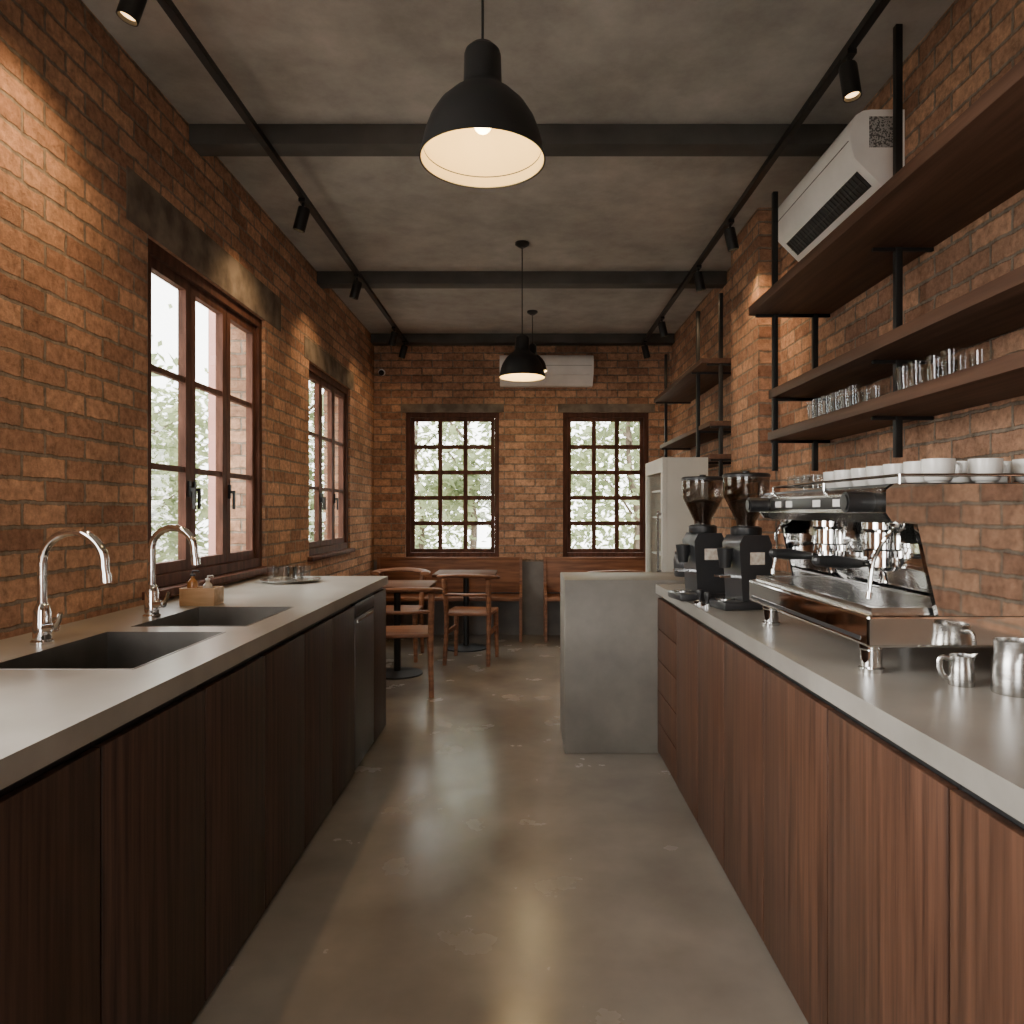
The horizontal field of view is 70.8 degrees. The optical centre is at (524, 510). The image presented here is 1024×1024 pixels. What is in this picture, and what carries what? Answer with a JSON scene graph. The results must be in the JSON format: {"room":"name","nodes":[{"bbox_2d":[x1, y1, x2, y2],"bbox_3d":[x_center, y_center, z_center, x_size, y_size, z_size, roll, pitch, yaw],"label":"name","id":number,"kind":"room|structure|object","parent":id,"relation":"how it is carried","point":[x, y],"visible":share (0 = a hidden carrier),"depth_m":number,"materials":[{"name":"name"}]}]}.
{"room":"cafe","nodes":[
{"label":"cafe","id":0,"kind":"room"},
{"bbox_2d":[0,0,373,639],"bbox_3d":[-1.775,-0.275,3.260,0.250,3.250,9.720,0,0,0],"label":"wall","id":1,"kind":"structure","parent":0,"point":[76,109],"depth_m":2.81,"materials":[{"name":"brick"}]},
{"bbox_2d":[126,165,280,331],"bbox_3d":[-1.648,-1.320,3.920,0.004,0.220,1.880,0,0,0],"label":"window lintel","id":2,"kind":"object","parent":1,"relation":"attached to","point":[147,209],"depth_m":3.59,"materials":[{"name":"concrete"}]},
{"bbox_2d":[148,238,261,587],"bbox_3d":[-1.702,-0.430,3.860,0.096,1.560,1.416,0,0,0],"label":"window","id":3,"kind":"structure","parent":1,"relation":"in","point":[192,288],"depth_m":3.81,"materials":[{"name":"brown wood"}]},
{"bbox_2d":[142,566,274,599],"bbox_3d":[-1.690,0.367,3.860,0.180,0.035,1.520,0,0,0],"label":"window sill","id":4,"kind":"structure","parent":1,"relation":"attached to","point":[174,590],"depth_m":3.83,"materials":[{"name":"brown wood"}]},
{"bbox_2d":[157,0,407,344],"bbox_3d":[-1.260,-1.783,4.040,0.032,0.030,7.280,0,0,0],"label":"track","id":5,"kind":"object","parent":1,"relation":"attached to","point":[168,6],"visible":0.89,"depth_m":3.33,"materials":[{"name":"black metal"}]},
{"bbox_2d":[116,0,146,26],"bbox_3d":[-1.272,-1.677,2.338,0.102,0.181,0.068,0,0,-9],"label":"track spotlight","id":6,"kind":"object","parent":5,"relation":"attached to","point":[130,12],"visible":1,"depth_m":2.33,"materials":[{"name":"black metal"}]},
{"bbox_2d":[293,198,309,232],"bbox_3d":[-1.271,-1.677,4.094,0.101,0.181,0.068,0,0,18],"label":"track spotlight","id":7,"kind":"object","parent":5,"relation":"attached to","point":[302,215],"visible":1,"depth_m":4.07,"materials":[{"name":"black metal"}]},
{"bbox_2d":[349,274,361,299],"bbox_3d":[-1.271,-1.677,5.404,0.101,0.181,0.068,0,0,18],"label":"track spotlight","id":8,"kind":"object","parent":5,"relation":"attached to","point":[356,286],"visible":1,"depth_m":5.38,"materials":[{"name":"black metal"}]},
{"bbox_2d":[388,327,397,345],"bbox_3d":[-1.271,-1.677,6.934,0.101,0.181,0.068,0,0,18],"label":"track spotlight","id":9,"kind":"object","parent":5,"relation":"attached to","point":[393,337],"visible":1,"depth_m":6.91,"materials":[{"name":"black metal"}]},
{"bbox_2d":[309,363,347,555],"bbox_3d":[-1.702,-0.400,6.150,0.096,1.500,1.296,0,0,0],"label":"window","id":10,"kind":"structure","parent":1,"relation":"in","point":[321,380],"depth_m":6.30,"materials":[{"name":"brown wood"}]},
{"bbox_2d":[304,336,353,390],"bbox_3d":[-1.648,-1.230,6.150,0.004,0.160,1.540,0,0,0],"label":"trim","id":11,"kind":"structure","parent":1,"relation":"attached to","point":[313,353],"depth_m":6.00,"materials":[{"name":"wood"}]},
{"bbox_2d":[307,548,354,561],"bbox_3d":[-1.695,0.367,6.150,0.170,0.035,1.380,0,0,0],"label":"trim","id":12,"kind":"structure","parent":1,"relation":"attached to","point":[348,550],"depth_m":5.93,"materials":[{"name":"brown wood"}]},
{"bbox_2d":[189,124,847,155],"bbox_3d":[-0.025,-1.850,3.595,3.250,0.100,0.130,0,0,0],"label":"ceiling beam","id":13,"kind":"structure","parent":1,"relation":"attached to","point":[205,139],"depth_m":3.53,"materials":[{"name":"metal"}]},
{"bbox_2d":[317,271,726,287],"bbox_3d":[-0.025,-1.850,5.765,3.250,0.100,0.130,0,0,0],"label":"ceiling beam","id":14,"kind":"structure","parent":1,"relation":"attached to","point":[325,279],"depth_m":5.70,"materials":[{"name":"metal"}]},
{"bbox_2d":[371,333,673,344],"bbox_3d":[-0.025,-1.850,7.765,3.250,0.100,0.130,0,0,0],"label":"ceiling beam","id":15,"kind":"structure","parent":1,"relation":"attached to","point":[376,338],"depth_m":7.70,"materials":[{"name":"metal"}]},
{"bbox_2d":[641,0,890,344],"bbox_3d":[1.250,-1.783,4.040,0.032,0.030,7.280,0,0,0],"label":"track","id":16,"kind":"object","parent":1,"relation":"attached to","point":[878,6],"visible":0.89,"depth_m":3.38,"materials":[{"name":"black metal"}]},
{"bbox_2d":[641,341,649,358],"bbox_3d":[1.260,-1.677,7.504,0.097,0.180,0.069,0,0,-21],"label":"track spotlight","id":17,"kind":"object","parent":16,"relation":"attached to","point":[645,350],"visible":1,"depth_m":7.48,"materials":[{"name":"black metal"}]},
{"bbox_2d":[658,316,667,336],"bbox_3d":[1.260,-1.677,6.574,0.097,0.180,0.069,0,0,-21],"label":"track spotlight","id":18,"kind":"object","parent":16,"relation":"attached to","point":[661,325],"visible":1,"depth_m":6.55,"materials":[{"name":"black metal"}]},
{"bbox_2d":[693,265,705,291],"bbox_3d":[1.260,-1.677,5.204,0.097,0.180,0.069,0,0,-21],"label":"track spotlight","id":19,"kind":"object","parent":16,"relation":"attached to","point":[697,276],"visible":1,"depth_m":5.18,"materials":[{"name":"black metal"}]},
{"bbox_2d":[724,219,738,251],"bbox_3d":[1.260,-1.677,4.394,0.097,0.180,0.069,0,0,-21],"label":"track spotlight","id":20,"kind":"object","parent":16,"relation":"attached to","point":[731,240],"visible":1,"depth_m":4.37,"materials":[{"name":"black metal"}]},
{"bbox_2d":[838,48,861,102],"bbox_3d":[1.254,-1.678,2.776,0.068,0.179,0.084,0,0,-45],"label":"track spotlight","id":21,"kind":"object","parent":16,"relation":"attached to","point":[848,70],"visible":1,"depth_m":2.75,"materials":[{"name":"black metal"}]},
{"bbox_2d":[191,635,807,1023],"bbox_3d":[-0.025,1.425,3.160,3.750,0.150,9.920,0,0,0],"label":"floor","id":22,"kind":"structure","parent":0,"point":[470,868],"depth_m":2.54,"materials":[{"name":"concrete"}]},
{"bbox_2d":[0,743,99,1023],"bbox_3d":[-1.255,0.903,1.235,0.780,0.893,0.468,0,0,0],"label":"base cabinet","id":23,"kind":"object","parent":22,"relation":"on","point":[50,817],"visible":0.95,"depth_m":1.31,"materials":[{"name":"brown wood"}]},
{"bbox_2d":[90,686,204,1023],"bbox_3d":[-1.255,0.903,1.710,0.780,0.893,0.478,0,0,0],"label":"base cabinet","id":24,"kind":"object","parent":22,"relation":"on","point":[152,765],"visible":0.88,"depth_m":1.69,"materials":[{"name":"brown wood"}]},
{"bbox_2d":[0,576,387,789],"bbox_3d":[-1.252,0.430,2.520,0.793,0.050,3.940,0,0,0],"label":"countertop","id":25,"kind":"structure","parent":24,"relation":"on","point":[46,715],"depth_m":1.84,"materials":[{"name":"concrete"}]},
{"bbox_2d":[30,528,111,644],"bbox_3d":[-1.386,0.228,2.187,0.243,0.354,0.076,0,0,5],"label":"faucet","id":26,"kind":"object","parent":25,"relation":"on","point":[43,627],"visible":1,"depth_m":2.19,"materials":[{"name":"silver metal"}]},
{"bbox_2d":[0,632,224,668],"bbox_3d":[-1.200,0.504,2.125,0.398,0.202,0.568,0,0,0],"label":"sink","id":27,"kind":"object","parent":25,"relation":"in","point":[106,650],"visible":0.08,"depth_m":2.40,"materials":[{"name":"metal"}]},
{"bbox_2d":[142,524,199,618],"bbox_3d":[-1.345,0.228,2.728,0.214,0.354,0.074,0,0,6],"label":"faucet","id":28,"kind":"object","parent":25,"relation":"on","point":[152,604],"visible":1,"depth_m":2.73,"materials":[{"name":"silver metal"}]},
{"bbox_2d":[179,586,223,605],"bbox_3d":[-1.400,0.367,3.120,0.150,0.075,0.100,0,0,0],"label":"wooden caddy","id":29,"kind":"object","parent":25,"relation":"on","point":[200,596],"visible":0.97,"depth_m":3.07,"materials":[{"name":"brown wood"}]},
{"bbox_2d":[187,570,198,587],"bbox_3d":[-1.439,0.326,3.119,0.046,0.141,0.044,0,0,42],"label":"soap bottle","id":30,"kind":"object","parent":29,"relation":"in","point":[192,583],"visible":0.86,"depth_m":3.11,"materials":[{"name":"orange plastic"}]},
{"bbox_2d":[131,607,292,626],"bbox_3d":[-1.177,0.454,2.780,0.403,0.102,0.518,0,0,0],"label":"sink","id":31,"kind":"object","parent":25,"relation":"in","point":[197,616],"visible":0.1,"depth_m":3.03,"materials":[{"name":"metal"}]},
{"bbox_2d":[260,576,320,583],"bbox_3d":[-1.340,0.396,4.120,0.336,0.018,0.336,0,0,0],"label":"serving tray","id":32,"kind":"object","parent":25,"relation":"on","point":[283,579],"visible":1,"depth_m":4.11,"materials":[{"name":"metal"}]},
{"bbox_2d":[197,653,264,1000],"bbox_3d":[-1.255,0.903,2.175,0.780,0.893,0.448,0,0,0],"label":"base cabinet","id":33,"kind":"object","parent":22,"relation":"on","point":[234,697],"visible":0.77,"depth_m":2.14,"materials":[{"name":"brown wood"}]},
{"bbox_2d":[259,632,304,908],"bbox_3d":[-1.255,0.903,2.615,0.780,0.893,0.428,0,0,0],"label":"base cabinet","id":34,"kind":"object","parent":22,"relation":"on","point":[285,659],"visible":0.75,"depth_m":2.58,"materials":[{"name":"brown wood"}]},
{"bbox_2d":[299,616,331,847],"bbox_3d":[-1.255,0.903,3.035,0.780,0.893,0.408,0,0,0],"label":"base cabinet","id":35,"kind":"object","parent":22,"relation":"on","point":[318,636],"visible":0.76,"depth_m":3.00,"materials":[{"name":"brown wood"}]},
{"bbox_2d":[328,604,354,805],"bbox_3d":[-1.255,0.903,3.450,0.780,0.893,0.418,0,0,0],"label":"base cabinet","id":36,"kind":"object","parent":22,"relation":"on","point":[343,620],"visible":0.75,"depth_m":3.41,"materials":[{"name":"brown wood"}]},
{"bbox_2d":[350,594,373,769],"bbox_3d":[-1.249,0.910,3.890,0.782,0.880,0.454,0,0,0],"label":"dishwasher","id":37,"kind":"object","parent":22,"relation":"on","point":[364,609],"visible":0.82,"depth_m":3.88,"materials":[{"name":"black metal"}]},
{"bbox_2d":[370,587,385,742],"bbox_3d":[-1.255,0.903,4.303,0.780,0.893,0.363,0,0,0],"label":"base cabinet","id":38,"kind":"object","parent":22,"relation":"on","point":[379,606],"visible":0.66,"depth_m":4.28,"materials":[{"name":"brown wood"}]},
{"bbox_2d":[370,567,430,662],"bbox_3d":[-1.170,0.947,6.676,0.562,0.812,0.536,0,0,0],"label":"dining chair","id":39,"kind":"object","parent":22,"relation":"on","point":[380,572],"visible":0.55,"depth_m":6.78,"materials":[{"name":"brown wood"}]},
{"bbox_2d":[383,580,436,679],"bbox_3d":[-1.060,0.975,5.970,0.600,0.750,0.560,0,0,0],"label":"pedestal table","id":40,"kind":"object","parent":22,"relation":"on","point":[397,672],"visible":0.52,"depth_m":5.94,"materials":[{"name":"brown wood"}]},
{"bbox_2d":[386,587,442,697],"bbox_3d":[-0.892,0.947,5.344,0.562,0.812,0.536,0,0,-8],"label":"dining chair","id":41,"kind":"object","parent":22,"relation":"on","point":[406,631],"visible":0.61,"depth_m":5.21,"materials":[{"name":"brown wood"}]},
{"bbox_2d":[377,557,521,641],"bbox_3d":[-0.815,0.925,7.625,1.570,0.850,0.430,0,0,0],"label":"wooden bench","id":42,"kind":"object","parent":22,"relation":"on","point":[509,569],"visible":0.7,"depth_m":7.79,"materials":[{"name":"brown wood"}]},
{"bbox_2d":[432,570,497,651],"bbox_3d":[-0.580,0.975,7.090,0.600,0.750,0.560,0,0,0],"label":"pedestal table","id":43,"kind":"object","parent":22,"relation":"on","point":[465,646],"visible":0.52,"depth_m":7.06,"materials":[{"name":"brown wood"}]},
{"bbox_2d":[437,574,499,666],"bbox_3d":[-0.488,0.947,6.444,0.562,0.812,0.536,0,0,8],"label":"dining chair","id":44,"kind":"object","parent":22,"relation":"on","point":[456,611],"visible":1,"depth_m":6.31,"materials":[{"name":"brown wood"}]},
{"bbox_2d":[543,557,644,641],"bbox_3d":[0.875,0.925,7.625,1.350,0.850,0.430,0,0,0],"label":"wooden bench","id":45,"kind":"object","parent":22,"relation":"on","point":[552,566],"visible":0.44,"depth_m":7.79,"materials":[{"name":"brown wood"}]},
{"bbox_2d":[658,597,680,781],"bbox_3d":[1.165,0.903,3.748,0.860,0.893,0.493,0,0,0],"label":"base cabinet","id":46,"kind":"object","parent":22,"relation":"on","point":[666,609],"visible":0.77,"depth_m":3.71,"materials":[{"name":"brown wood"}]},
{"bbox_2d":[560,572,789,753],"bbox_3d":[0.909,0.866,4.250,1.378,0.968,0.500,0,0,0],"label":"counter","id":47,"kind":"object","parent":22,"relation":"on","point":[609,628],"depth_m":4.00,"materials":[{"name":"grey concrete"}]},
{"bbox_2d":[673,551,684,576],"bbox_3d":[0.930,0.291,4.220,0.120,0.182,0.120,0,0,0],"label":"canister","id":48,"kind":"object","parent":47,"relation":"on","point":[677,565],"visible":0.2,"depth_m":4.18,"materials":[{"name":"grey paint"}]},
{"bbox_2d":[645,457,707,571],"bbox_3d":[1.000,0.505,4.880,0.320,1.690,0.640,0,0,0],"label":"fridge","id":49,"kind":"object","parent":22,"relation":"on","point":[668,516],"visible":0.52,"depth_m":4.56,"materials":[{"name":"beige metal"}]},
{"bbox_2d":[676,609,702,821],"bbox_3d":[1.165,0.903,3.285,0.860,0.893,0.428,0,0,0],"label":"base cabinet","id":50,"kind":"object","parent":22,"relation":"on","point":[686,624],"visible":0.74,"depth_m":3.28,"materials":[{"name":"brown wood"}]},
{"bbox_2d":[698,623,729,869],"bbox_3d":[1.165,0.903,2.865,0.860,0.893,0.408,0,0,0],"label":"base cabinet","id":51,"kind":"object","parent":22,"relation":"on","point":[710,641],"visible":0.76,"depth_m":2.85,"materials":[{"name":"brown wood"}]},
{"bbox_2d":[724,640,770,940],"bbox_3d":[1.165,0.903,2.440,0.860,0.893,0.438,0,0,0],"label":"base cabinet","id":52,"kind":"object","parent":22,"relation":"on","point":[743,670],"visible":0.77,"depth_m":2.41,"materials":[{"name":"brown wood"}]},
{"bbox_2d":[764,666,836,1023],"bbox_3d":[1.165,0.903,1.985,0.860,0.893,0.468,0,0,0],"label":"base cabinet","id":53,"kind":"object","parent":22,"relation":"on","point":[795,716],"visible":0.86,"depth_m":1.94,"materials":[{"name":"brown wood"}]},
{"bbox_2d":[828,707,960,1023],"bbox_3d":[1.165,0.903,1.500,0.860,0.893,0.498,0,0,0],"label":"base cabinet","id":54,"kind":"object","parent":22,"relation":"on","point":[889,808],"visible":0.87,"depth_m":1.47,"materials":[{"name":"brown wood"}]},
{"bbox_2d":[656,584,1023,823],"bbox_3d":[1.161,0.430,2.148,0.873,0.050,3.697,0,0,0],"label":"countertop","id":55,"kind":"structure","parent":54,"relation":"on","point":[974,736],"depth_m":1.58,"materials":[{"name":"concrete"}]},
{"bbox_2d":[668,474,724,600],"bbox_3d":[0.799,0.118,3.318,0.238,0.574,0.196,0,0,-9],"label":"coffee grinder","id":56,"kind":"object","parent":55,"relation":"on","point":[698,550],"visible":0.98,"depth_m":3.26,"materials":[{"name":"grey paint"}]},
{"bbox_2d":[701,592,711,606],"bbox_3d":[0.775,0.373,3.060,0.054,0.063,0.054,0,0,0],"label":"tamper","id":57,"kind":"object","parent":55,"relation":"on","point":[707,595],"visible":0.94,"depth_m":3.05,"materials":[{"name":"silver metal"}]},
{"bbox_2d":[709,471,772,610],"bbox_3d":[0.907,0.118,3.018,0.238,0.574,0.196,0,0,-11],"label":"coffee grinder","id":58,"kind":"object","parent":55,"relation":"on","point":[743,555],"visible":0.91,"depth_m":2.96,"materials":[{"name":"grey paint"}]},
{"bbox_2d":[746,473,1023,673],"bbox_3d":[1.110,0.157,2.180,0.640,0.496,0.930,0,0,0],"label":"espresso machine","id":59,"kind":"object","parent":55,"relation":"on","point":[877,568],"visible":1,"depth_m":1.75,"materials":[{"name":"silver metal"}]},
{"bbox_2d":[823,472,836,487],"bbox_3d":[1.064,-0.101,2.457,0.089,0.064,0.078,0,0,37],"label":"coffee cup","id":60,"kind":"object","parent":59,"relation":"on","point":[827,476],"visible":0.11,"depth_m":2.44,"materials":[{"name":"white ceramic"}]},
{"bbox_2d":[834,470,852,487],"bbox_3d":[1.056,-0.101,2.363,0.078,0.064,0.089,0,0,26],"label":"coffee cup","id":61,"kind":"object","parent":59,"relation":"on","point":[838,474],"visible":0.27,"depth_m":2.33,"materials":[{"name":"white ceramic"}]},
{"bbox_2d":[756,575,933,613],"bbox_3d":[0.973,0.242,2.180,0.265,0.016,0.870,0,0,0],"label":"drip tray","id":62,"kind":"object","parent":59,"relation":"attached to","point":[848,592],"depth_m":2.09,"materials":[{"name":"metal"}]},
{"bbox_2d":[851,468,868,485],"bbox_3d":[1.062,-0.101,2.257,0.078,0.064,0.090,0,0,13],"label":"coffee cup","id":63,"kind":"object","parent":59,"relation":"on","point":[855,472],"visible":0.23,"depth_m":2.23,"materials":[{"name":"white ceramic"}]},
{"bbox_2d":[866,466,885,484],"bbox_3d":[1.063,-0.101,2.151,0.089,0.064,0.078,0,0,-43],"label":"coffee cup","id":64,"kind":"object","parent":59,"relation":"on","point":[870,470],"visible":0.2,"depth_m":2.12,"materials":[{"name":"white ceramic"}]},
{"bbox_2d":[883,463,906,483],"bbox_3d":[1.060,-0.101,2.052,0.078,0.064,0.089,0,0,7],"label":"coffee cup","id":65,"kind":"object","parent":59,"relation":"on","point":[887,468],"visible":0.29,"depth_m":2.02,"materials":[{"name":"white ceramic"}]},
{"bbox_2d":[773,473,1023,493],"bbox_3d":[1.165,-0.076,2.180,0.529,0.030,0.890,0,0,0],"label":"rail","id":66,"kind":"object","parent":59,"relation":"on","point":[800,485],"depth_m":1.84,"materials":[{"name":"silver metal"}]},
{"bbox_2d":[903,461,927,482],"bbox_3d":[1.069,-0.101,1.941,0.089,0.064,0.078,0,0,17],"label":"coffee cup","id":67,"kind":"object","parent":59,"relation":"on","point":[911,466],"visible":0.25,"depth_m":1.92,"materials":[{"name":"white ceramic"}]},
{"bbox_2d":[921,458,962,482],"bbox_3d":[1.060,-0.101,1.837,0.089,0.064,0.078,0,0,39],"label":"coffee cup","id":68,"kind":"object","parent":59,"relation":"on","point":[933,465],"visible":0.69,"depth_m":1.81,"materials":[{"name":"white ceramic"}]},
{"bbox_2d":[950,461,974,482],"bbox_3d":[1.187,-0.101,1.941,0.089,0.064,0.078,0,0,-12],"label":"coffee cup","id":69,"kind":"object","parent":59,"relation":"on","point":[964,464],"visible":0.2,"depth_m":1.91,"materials":[{"name":"white ceramic"}]},
{"bbox_2d":[968,458,1006,482],"bbox_3d":[1.178,-0.101,1.841,0.078,0.064,0.089,0,0,41],"label":"coffee cup","id":70,"kind":"object","parent":59,"relation":"on","point":[979,465],"visible":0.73,"depth_m":1.81,"materials":[{"name":"white ceramic"}]},
{"bbox_2d":[996,461,1014,482],"bbox_3d":[1.288,-0.101,1.953,0.078,0.064,0.089,0,0,29],"label":"coffee cup","id":71,"kind":"object","parent":59,"relation":"on","point":[1008,464],"visible":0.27,"depth_m":1.91,"materials":[{"name":"white ceramic"}]},
{"bbox_2d":[1012,459,1023,482],"bbox_3d":[1.298,-0.101,1.853,0.078,0.064,0.089,0,0,22],"label":"coffee cup","id":72,"kind":"object","parent":59,"relation":"on","point":[1017,464],"visible":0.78,"depth_m":1.84,"materials":[{"name":"white ceramic"}]},
{"bbox_2d":[936,653,978,687],"bbox_3d":[1.008,0.367,1.673,0.078,0.075,0.056,0,0,-16],"label":"milk jug","id":73,"kind":"object","parent":55,"relation":"on","point":[961,669],"visible":1,"depth_m":1.66,"materials":[{"name":"metal"}]},
{"bbox_2d":[990,637,1023,697],"bbox_3d":[1.094,0.343,1.609,0.113,0.124,0.102,0,0,-43],"label":"milk jug","id":74,"kind":"object","parent":55,"relation":"on","point":[1007,663],"visible":1,"depth_m":1.57,"materials":[{"name":"metal"}]},
{"bbox_2d":[950,785,1023,1023],"bbox_3d":[1.165,0.903,1.000,0.860,0.893,0.498,0,0,0],"label":"base cabinet","id":75,"kind":"object","parent":22,"relation":"on","point":[987,843],"visible":0.93,"depth_m":1.15,"materials":[{"name":"brown wood"}]},
{"bbox_2d":[82,0,954,332],"bbox_3d":[-0.025,-2.000,3.160,3.750,0.200,9.920,0,0,0],"label":"ceiling","id":76,"kind":"structure","parent":0,"point":[286,61],"depth_m":3.37,"materials":[{"name":"concrete"}]},
{"bbox_2d":[419,0,545,188],"bbox_3d":[-0.110,-1.405,1.870,0.327,0.990,0.327,0,0,0],"label":"pendant lamp","id":77,"kind":"object","parent":76,"relation":"hanging from","point":[480,133],"visible":1,"depth_m":1.86,"materials":[{"name":"black metal"}]},
{"bbox_2d":[499,240,544,381],"bbox_3d":[-0.020,-1.423,5.100,0.330,0.955,0.330,0,0,0],"label":"pendant lamp","id":78,"kind":"object","parent":76,"relation":"hanging from","point":[522,365],"visible":1,"depth_m":5.04,"materials":[{"name":"black metal"}]},
{"bbox_2d":[527,310,546,372],"bbox_3d":[0.070,-1.615,6.850,0.280,0.570,0.280,0,0,0],"label":"pendant lamp","id":79,"kind":"object","parent":76,"relation":"hanging from","point":[532,347],"visible":0.25,"depth_m":6.81,"materials":[{"name":"black metal"}]},
{"bbox_2d":[374,345,670,560],"bbox_3d":[-0.025,-0.275,7.995,3.250,3.250,0.250,0,0,0],"label":"wall","id":80,"kind":"structure","parent":0,"point":[530,423],"depth_m":7.87,"materials":[{"name":"brick"}]},
{"bbox_2d":[406,413,498,556],"bbox_3d":[-0.797,-0.285,7.960,1.022,1.590,0.080,0,0,0],"label":"window","id":81,"kind":"structure","parent":80,"relation":"in","point":[411,418],"depth_m":7.94,"materials":[{"name":"brown wood"}]},
{"bbox_2d":[401,404,503,411],"bbox_3d":[-0.795,-1.125,7.868,1.130,0.090,0.004,0,0,0],"label":"trim","id":82,"kind":"structure","parent":80,"relation":"attached to","point":[404,407],"depth_m":7.87,"materials":[{"name":"wood"}]},
{"bbox_2d":[374,561,559,634],"bbox_3d":[-0.025,0.950,7.860,3.250,0.800,0.020,0,0,0],"label":"trim","id":83,"kind":"structure","parent":80,"relation":"attached to","point":[532,571],"depth_m":7.85,"materials":[{"name":"paint"}]},
{"bbox_2d":[500,355,593,386],"bbox_3d":[0.230,-1.510,7.755,1.000,0.320,0.230,0,0,0],"label":"air conditioner","id":84,"kind":"object","parent":80,"relation":"attached to","point":[562,370],"visible":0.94,"depth_m":7.66,"materials":[{"name":"white plastic"}]},
{"bbox_2d":[563,413,647,556],"bbox_3d":[0.887,-0.285,7.960,0.941,1.590,0.080,0,0,0],"label":"window","id":85,"kind":"structure","parent":80,"relation":"in","point":[642,418],"depth_m":7.94,"materials":[{"name":"brown wood"}]},
{"bbox_2d":[558,404,654,411],"bbox_3d":[0.890,-1.125,7.868,1.060,0.090,0.004,0,0,0],"label":"lintel","id":86,"kind":"object","parent":80,"relation":"attached to","point":[561,407],"depth_m":7.87,"materials":[{"name":"wood"}]},
{"bbox_2d":[671,0,1023,574],"bbox_3d":[1.725,-0.275,3.260,0.250,3.250,9.720,0,0,0],"label":"wall","id":87,"kind":"structure","parent":0,"point":[973,44],"depth_m":2.89,"materials":[{"name":"brick"}]},
{"bbox_2d":[654,293,730,481],"bbox_3d":[1.423,-0.880,6.053,0.347,1.340,1.895,0,0,0],"label":"shelving unit","id":88,"kind":"object","parent":87,"relation":"attached to","point":[706,373],"visible":0.68,"depth_m":5.45,"materials":[{"name":"brown wood"}]},
{"bbox_2d":[731,208,779,571],"bbox_3d":[1.530,-0.275,4.805,0.140,3.250,0.590,0,0,0],"label":"pillar","id":89,"kind":"structure","parent":87,"relation":"attached to","point":[751,264],"depth_m":4.60,"materials":[{"name":"brick"}]},
{"bbox_2d":[778,109,904,261],"bbox_3d":[1.483,-1.530,3.494,0.230,0.320,0.932,0,0,0],"label":"air conditioner","id":90,"kind":"object","parent":87,"relation":"attached to","point":[859,161],"visible":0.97,"depth_m":3.23,"materials":[{"name":"white plastic"}]},
{"bbox_2d":[786,172,870,254],"bbox_3d":[1.451,-1.421,3.495,0.067,0.067,0.830,0,0,0],"label":"vent","id":91,"kind":"object","parent":90,"relation":"attached to","point":[852,189],"depth_m":3.42,"materials":[{"name":"black plastic"}]},
{"bbox_2d":[749,24,1023,470],"bbox_3d":[1.389,-1.055,2.500,0.417,1.690,2.600,0,0,0],"label":"shelving unit","id":92,"kind":"object","parent":87,"relation":"attached to","point":[975,164],"visible":1,"depth_m":2.59,"materials":[{"name":"brown wood"}]},
{"label":"outside","id":93,"kind":"structure","parent":0,"visible":0},
{"bbox_2d":[198,547,632,555],"bbox_3d":[0.000,1.605,8.000,44.000,0.190,44.000,0,0,0],"label":"ground","id":94,"kind":"structure","parent":93,"point":[199,548],"depth_m":29.00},
{"bbox_2d":[152,420,177,561],"bbox_3d":[-9.500,-0.440,10.000,2.600,3.900,16.400,0,0,0],"label":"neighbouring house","id":95,"kind":"structure","parent":94,"relation":"on","point":[169,433],"depth_m":16.93,"materials":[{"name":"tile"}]},
{"bbox_2d":[152,304,207,562],"bbox_3d":[-5.381,-0.588,9.600,2.677,4.214,2.577,0,0,0],"label":"tree","id":96,"kind":"object","parent":94,"relation":"on","point":[168,453],"visible":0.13,"depth_m":9.86,"materials":[{"name":"green plant"}]},
{"bbox_2d":[152,368,207,561],"bbox_3d":[-6.569,-0.564,12.446,2.537,4.166,2.590,0,0,0],"label":"tree","id":97,"kind":"object","parent":94,"relation":"on","point":[172,402],"visible":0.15,"depth_m":12.33,"materials":[{"name":"green plant"}]},
{"bbox_2d":[208,309,215,554],"bbox_3d":[-2.625,-0.270,6.500,0.250,3.560,0.500,0,0,0],"label":"porch column","id":98,"kind":"structure","parent":94,"relation":"on","point":[211,316],"depth_m":6.25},
{"bbox_2d":[196,381,323,541],"bbox_3d":[-3.690,-0.926,12.157,2.816,4.885,2.704,0,0,0],"label":"tree","id":99,"kind":"object","parent":94,"relation":"on","point":[311,415],"visible":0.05,"depth_m":11.97,"materials":[{"name":"green plant"}]},
{"bbox_2d":[415,422,476,548],"bbox_3d":[-2.305,-1.128,15.190,2.777,5.290,2.458,0,0,0],"label":"tree","id":100,"kind":"object","parent":94,"relation":"on","point":[445,426],"visible":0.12,"depth_m":15.06,"materials":[{"name":"green plant"}]},
{"bbox_2d":[415,422,490,548],"bbox_3d":[-0.838,-1.200,11.994,2.580,5.434,2.752,0,0,0],"label":"tree","id":101,"kind":"object","parent":94,"relation":"on","point":[454,485],"visible":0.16,"depth_m":11.44,"materials":[{"name":"green plant"}]},
{"bbox_2d":[481,422,611,548],"bbox_3d":[0.406,-0.687,15.181,2.772,4.408,2.723,0,0,0],"label":"tree","id":102,"kind":"object","parent":94,"relation":"on","point":[573,534],"visible":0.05,"depth_m":14.75,"materials":[{"name":"green plant"}]},
{"bbox_2d":[571,422,638,548],"bbox_3d":[1.798,-0.994,11.850,2.739,5.022,2.732,0,0,0],"label":"tree","id":103,"kind":"object","parent":94,"relation":"on","point":[601,436],"visible":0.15,"depth_m":11.83,"materials":[{"name":"green plant"}]},
{"bbox_2d":[619,422,638,545],"bbox_3d":[3.140,-0.868,15.416,2.621,4.769,2.717,0,0,4],"label":"tree","id":104,"kind":"object","parent":94,"relation":"on","point":[623,441],"visible":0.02,"depth_m":14.81,"materials":[{"name":"green plant"}]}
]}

